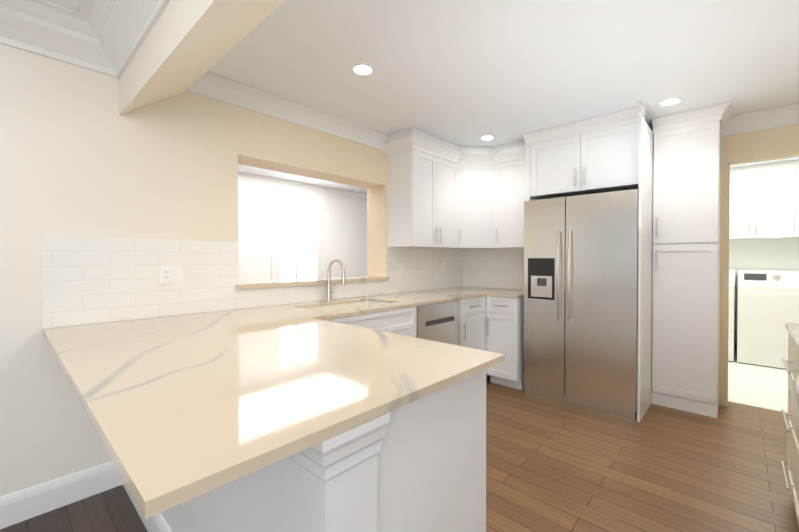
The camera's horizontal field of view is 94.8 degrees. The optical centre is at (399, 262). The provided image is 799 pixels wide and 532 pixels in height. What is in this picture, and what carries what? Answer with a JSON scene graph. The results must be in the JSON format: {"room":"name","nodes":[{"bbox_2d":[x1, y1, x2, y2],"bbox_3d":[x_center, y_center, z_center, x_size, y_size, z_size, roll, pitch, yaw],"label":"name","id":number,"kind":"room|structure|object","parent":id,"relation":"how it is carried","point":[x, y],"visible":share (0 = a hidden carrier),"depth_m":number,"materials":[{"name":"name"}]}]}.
{"room":"kitchen","nodes":[
{"label":"kitchen","id":0,"kind":"room"},
{"bbox_2d":[119,0,284,114],"bbox_3d":[0.710,-0.989,0.162,5.859,0.390,0.317,1,1,43],"label":"header beam","id":1,"kind":"structure","parent":0,"point":[185,45],"depth_m":1.54,"materials":[{"name":"beige paint"}]},
{"bbox_2d":[0,44,422,496],"bbox_3d":[-2.030,0.020,1.709,0.250,2.440,8.890,1,1,43],"label":"wall","id":2,"kind":"structure","parent":0,"point":[80,156],"depth_m":1.94,"materials":[{"name":"beige paint"}]},
{"bbox_2d":[0,0,71,63],"bbox_3d":[-3.256,-1.090,0.046,0.190,0.184,4.800,1,1,43],"label":"crown molding","id":3,"kind":"structure","parent":2,"relation":"attached to","point":[40,27],"depth_m":1.74,"materials":[{"name":"white paint"}]},
{"bbox_2d":[0,461,122,528],"bbox_3d":[-3.242,1.183,0.213,0.016,0.145,5.030,1,1,43],"label":"baseboard","id":4,"kind":"structure","parent":2,"relation":"attached to","point":[29,502],"depth_m":1.85,"materials":[{"name":"white paint"}]},
{"bbox_2d":[72,0,169,77],"bbox_3d":[0.537,-1.089,-0.025,5.860,0.184,0.190,1,1,43],"label":"crown molding","id":5,"kind":"structure","parent":2,"relation":"attached to","point":[107,37],"depth_m":1.77,"materials":[{"name":"white paint"}]},
{"bbox_2d":[186,71,217,90],"bbox_3d":[-0.061,-1.123,1.126,3.420,0.139,0.055,1,1,43],"label":"crown molding","id":6,"kind":"structure","parent":2,"relation":"attached to","point":[204,81],"depth_m":2.33,"materials":[{"name":"white paint"}]},
{"bbox_2d":[41,236,464,328],"bbox_3d":[-0.484,0.084,3.195,0.008,0.460,3.770,1,1,43],"label":"tile backsplash","id":7,"kind":"structure","parent":2,"relation":"attached to","point":[90,280],"depth_m":2.20,"materials":[{"name":"white tile"}]},
{"bbox_2d":[159,265,181,284],"bbox_3d":[-1.377,0.075,2.216,0.009,0.115,0.122,1,1,43],"label":"electrical outlet plate","id":8,"kind":"object","parent":7,"relation":"attached to","point":[170,274],"visible":1,"depth_m":2.21,"materials":[{"name":"white plastic"}]},
{"bbox_2d":[394,262,402,273],"bbox_3d":[-0.006,0.059,3.700,0.009,0.115,0.122,1,1,43],"label":"electrical outlet plate","id":9,"kind":"object","parent":7,"relation":"attached to","point":[398,267],"visible":1,"depth_m":3.69,"materials":[{"name":"white plastic"}]},
{"bbox_2d":[442,262,445,271],"bbox_3d":[0.515,0.053,4.266,0.007,0.115,0.076,1,1,43],"label":"outlet","id":10,"kind":"object","parent":7,"relation":"attached to","point":[443,266],"visible":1,"depth_m":4.26,"materials":[{"name":"white plastic"}]},
{"bbox_2d":[190,75,388,150],"bbox_3d":[-0.689,-1.142,2.925,0.055,0.139,1.727,1,1,43],"label":"crown molding","id":11,"kind":"structure","parent":2,"relation":"attached to","point":[218,87],"depth_m":2.77,"materials":[{"name":"white paint"}]},
{"bbox_2d":[236,276,388,288],"bbox_3d":[-0.709,0.160,3.131,0.305,0.030,1.470,1,1,43],"label":"sill ledge","id":12,"kind":"object","parent":2,"relation":"attached to","point":[268,283],"visible":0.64,"depth_m":2.92,"materials":[{"name":"beige stone"}]},
{"bbox_2d":[386,148,434,247],"bbox_3d":[0.141,-0.598,3.630,0.323,0.895,0.426,1,1,43],"label":"upper cabinet","id":13,"kind":"object","parent":2,"relation":"attached to","point":[410,171],"depth_m":3.48,"materials":[{"name":"white wood"}]},
{"bbox_2d":[435,152,458,247],"bbox_3d":[0.380,-0.600,3.863,0.359,0.895,0.468,1,1,43],"label":"upper cabinet","id":14,"kind":"object","parent":2,"relation":"attached to","point":[442,194],"depth_m":3.77,"materials":[{"name":"white wood"}]},
{"bbox_2d":[451,144,482,163],"bbox_3d":[0.814,-1.132,3.864,0.341,0.178,0.359,1,1,43],"label":"crown molding","id":15,"kind":"structure","parent":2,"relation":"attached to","point":[458,153],"depth_m":3.87,"materials":[{"name":"white wood"}]},
{"bbox_2d":[431,144,514,248],"bbox_3d":[0.810,-0.689,4.101,0.667,1.068,0.668,1,1,43],"label":"upper cabinet","id":16,"kind":"object","parent":2,"relation":"attached to","point":[478,179],"depth_m":3.91,"materials":[{"name":"white wood"}]},
{"bbox_2d":[238,183,365,281],"bbox_3d":[-1.777,-0.021,5.633,0.120,2.440,8.000,1,1,43],"label":"wall","id":17,"kind":"structure","parent":0,"point":[344,231],"depth_m":6.07,"materials":[{"name":"white paint"}]},
{"bbox_2d":[271,191,321,279],"bbox_3d":[-1.586,0.073,5.730,0.030,2.250,0.880,1,1,43],"label":"window","id":18,"kind":"structure","parent":17,"relation":"in","point":[295,236],"depth_m":5.69,"materials":[{"name":"glass"}]},
{"bbox_2d":[238,172,366,201],"bbox_3d":[-2.011,-1.167,5.238,0.055,0.139,6.880,1,1,43],"label":"crown molding","id":19,"kind":"structure","parent":17,"relation":"attached to","point":[257,180],"depth_m":5.71,"materials":[{"name":"white paint"}]},
{"bbox_2d":[366,188,367,275],"bbox_3d":[0.869,-0.015,5.042,0.010,2.440,3.520,1,1,43],"label":"wall","id":20,"kind":"structure","parent":0,"point":[367,188],"depth_m":3.75,"materials":[{"name":"white paint"}]},
{"bbox_2d":[0,349,798,531],"bbox_3d":[1.042,1.274,0.731,6.110,0.053,11.600,1,1,43],"label":"floor","id":21,"kind":"structure","parent":0,"point":[554,466],"depth_m":2.17,"materials":[{"name":"brown wood"}]},
{"bbox_2d":[122,370,485,531],"bbox_3d":[-0.604,0.798,1.671,1.905,0.884,0.743,1,1,43],"label":"base cabinet","id":22,"kind":"object","parent":21,"relation":"on","point":[418,465],"visible":0.38,"depth_m":1.02,"materials":[{"name":"white wood"}]},
{"bbox_2d":[52,314,504,518],"bbox_3d":[-0.433,0.346,1.335,1.200,0.025,1.097,1,1,43],"label":"countertop","id":23,"kind":"structure","parent":22,"relation":"on","point":[180,409],"depth_m":0.98,"materials":[{"name":"beige stone"}]},
{"bbox_2d":[416,300,459,345],"bbox_3d":[0.113,0.783,3.315,0.632,0.881,0.599,1,1,43],"label":"dishwasher","id":24,"kind":"object","parent":21,"relation":"on","point":[438,322],"visible":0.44,"depth_m":3.10,"materials":[{"name":"grey metal"}]},
{"bbox_2d":[402,296,489,376],"bbox_3d":[0.487,0.777,3.712,0.736,0.884,0.483,1,1,43],"label":"base cabinet","id":25,"kind":"object","parent":21,"relation":"on","point":[474,312],"depth_m":3.48,"materials":[{"name":"white wood"}]},
{"bbox_2d":[43,286,514,349],"bbox_3d":[-0.226,0.329,2.956,0.697,0.025,3.758,1,1,43],"label":"countertop","id":26,"kind":"structure","parent":25,"relation":"on","point":[139,328],"depth_m":2.20,"materials":[{"name":"beige stone"}]},
{"bbox_2d":[325,259,345,301],"bbox_3d":[-0.490,0.143,2.952,0.236,0.347,0.109,1,1,43],"label":"faucet","id":27,"kind":"object","parent":26,"relation":"on","point":[329,291],"visible":1,"depth_m":2.98,"materials":[{"name":"silver metal"}]},
{"bbox_2d":[271,306,298,313],"bbox_3d":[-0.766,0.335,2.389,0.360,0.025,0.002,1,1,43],"label":"countertop","id":28,"kind":"structure","parent":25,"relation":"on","point":[272,307],"depth_m":2.55,"materials":[{"name":"beige stone"}]},
{"bbox_2d":[487,290,523,297],"bbox_3d":[1.198,0.321,3.764,0.302,0.025,0.638,1,1,43],"label":"countertop","id":29,"kind":"structure","parent":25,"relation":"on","point":[496,293],"depth_m":3.65,"materials":[{"name":"beige stone"}]},
{"bbox_2d":[490,296,524,389],"bbox_3d":[1.159,0.776,3.772,0.368,0.884,0.699,1,1,43],"label":"base cabinet","id":30,"kind":"object","parent":21,"relation":"on","point":[492,324],"depth_m":3.53,"materials":[{"name":"white wood"}]},
{"bbox_2d":[523,189,638,419],"bbox_3d":[1.755,0.327,3.411,0.900,1.790,0.918,1,1,43],"label":"refrigerator","id":31,"kind":"object","parent":21,"relation":"on","point":[580,300],"visible":0.98,"depth_m":3.08,"materials":[{"name":"grey metal"}]},
{"bbox_2d":[651,102,731,417],"bbox_3d":[2.466,0.006,3.113,0.496,2.438,0.443,1,1,43],"label":"pantry cabinet","id":32,"kind":"object","parent":21,"relation":"on","point":[686,252],"visible":1,"depth_m":3.01,"materials":[{"name":"white wood"}]},
{"bbox_2d":[728,270,734,361],"bbox_3d":[4.063,0.656,4.971,0.690,1.100,0.840,1,1,43],"label":"washer","id":33,"kind":"object","parent":21,"relation":"on","point":[731,314],"visible":0.08,"depth_m":4.45,"materials":[{"name":"white metal"}]},
{"bbox_2d":[737,270,798,368],"bbox_3d":[4.587,0.661,4.477,0.690,1.100,0.856,1,1,43],"label":"washing machine","id":34,"kind":"object","parent":21,"relation":"on","point":[768,304],"visible":1,"depth_m":4.28,"materials":[{"name":"white metal"}]},
{"bbox_2d":[781,323,798,524],"bbox_3d":[2.083,0.787,1.516,0.691,0.910,0.725,1,1,43],"label":"base cabinet","id":35,"kind":"object","parent":21,"relation":"on","point":[792,421],"visible":1,"depth_m":1.79,"materials":[{"name":"beige wood"}]},
{"bbox_2d":[793,375,798,404],"bbox_3d":[1.567,0.723,0.973,0.714,1.050,0.767,1,1,43],"label":"range","id":36,"kind":"object","parent":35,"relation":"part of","point":[796,387],"visible":1,"depth_m":1.26,"materials":[{"name":"silver metal"}]},
{"bbox_2d":[47,0,798,193],"bbox_3d":[-0.461,-1.234,2.092,10.200,0.060,11.600,1,1,43],"label":"ceiling","id":37,"kind":"structure","parent":0,"point":[466,72],"depth_m":2.19,"materials":[{"name":"paint"}]},
{"bbox_2d":[351,63,374,75],"bbox_3d":[-0.229,-1.203,2.300,0.150,0.006,0.150,1,1,43],"label":"recessed light","id":38,"kind":"object","parent":37,"relation":"in","point":[362,69],"visible":1,"depth_m":2.29,"materials":[{"name":"white paint"}]},
{"bbox_2d":[479,135,494,139],"bbox_3d":[0.859,-1.217,3.595,0.150,0.006,0.150,1,1,43],"label":"recessed light","id":39,"kind":"object","parent":37,"relation":"in","point":[487,137],"visible":1,"depth_m":3.58,"materials":[{"name":"white paint"}]},
{"bbox_2d":[659,97,682,105],"bbox_3d":[2.045,-1.208,2.773,0.150,0.006,0.150,1,1,43],"label":"recessed light","id":40,"kind":"object","parent":37,"relation":"in","point":[671,101],"visible":1,"depth_m":2.76,"materials":[{"name":"white paint"}]},
{"bbox_2d":[465,123,798,288],"bbox_3d":[3.087,0.009,2.749,5.860,2.440,0.420,1,1,43],"label":"wall","id":41,"kind":"structure","parent":0,"point":[769,136],"depth_m":2.99,"materials":[{"name":"beige paint"}]},
{"bbox_2d":[465,248,523,289],"bbox_3d":[1.167,0.073,4.230,0.990,0.460,0.007,1,1,43],"label":"tile backsplash","id":42,"kind":"structure","parent":41,"relation":"attached to","point":[484,268],"depth_m":4.27,"materials":[{"name":"white tile"}]},
{"bbox_2d":[499,156,525,247],"bbox_3d":[1.247,-0.601,3.908,0.440,0.895,0.360,1,1,43],"label":"upper cabinet","id":43,"kind":"object","parent":41,"relation":"attached to","point":[512,173],"depth_m":3.80,"materials":[{"name":"white wood"}]},
{"bbox_2d":[523,101,653,421],"bbox_3d":[1.763,0.003,3.433,0.967,2.438,0.928,1,1,43],"label":"surround","id":44,"kind":"object","parent":41,"relation":"attached to","point":[611,152],"visible":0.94,"depth_m":3.09,"materials":[{"name":"white wood"}]},
{"bbox_2d":[719,141,798,405],"bbox_3d":[3.135,0.148,2.884,1.030,2.160,0.160,1,1,43],"label":"door frame","id":45,"kind":"structure","parent":41,"relation":"attached to","point":[728,157],"depth_m":3.12,"materials":[{"name":"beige paint"}]},
{"bbox_2d":[721,103,798,136],"bbox_3d":[3.105,-1.141,2.779,1.010,0.139,0.055,1,1,43],"label":"crown molding","id":46,"kind":"structure","parent":41,"relation":"attached to","point":[784,115],"depth_m":2.95,"materials":[{"name":"white paint"}]},
{"bbox_2d":[729,238,798,348],"bbox_3d":[4.808,-0.015,5.012,4.000,2.440,0.120,1,1,43],"label":"wall","id":47,"kind":"structure","parent":0,"point":[777,254],"depth_m":4.90,"materials":[{"name":"paint"}]},
{"bbox_2d":[729,172,784,239],"bbox_3d":[4.639,-0.693,4.837,0.860,0.760,0.345,1,1,43],"label":"upper cabinet","id":48,"kind":"object","parent":47,"relation":"attached to","point":[764,201],"depth_m":4.68,"materials":[{"name":"white wood"}]},
{"bbox_2d":[785,172,798,237],"bbox_3d":[5.161,-0.688,4.355,0.800,0.760,0.345,1,1,43],"label":"upper cabinet","id":49,"kind":"object","parent":47,"relation":"attached to","point":[791,178],"depth_m":4.48,"materials":[{"name":"white wood"}]}
]}

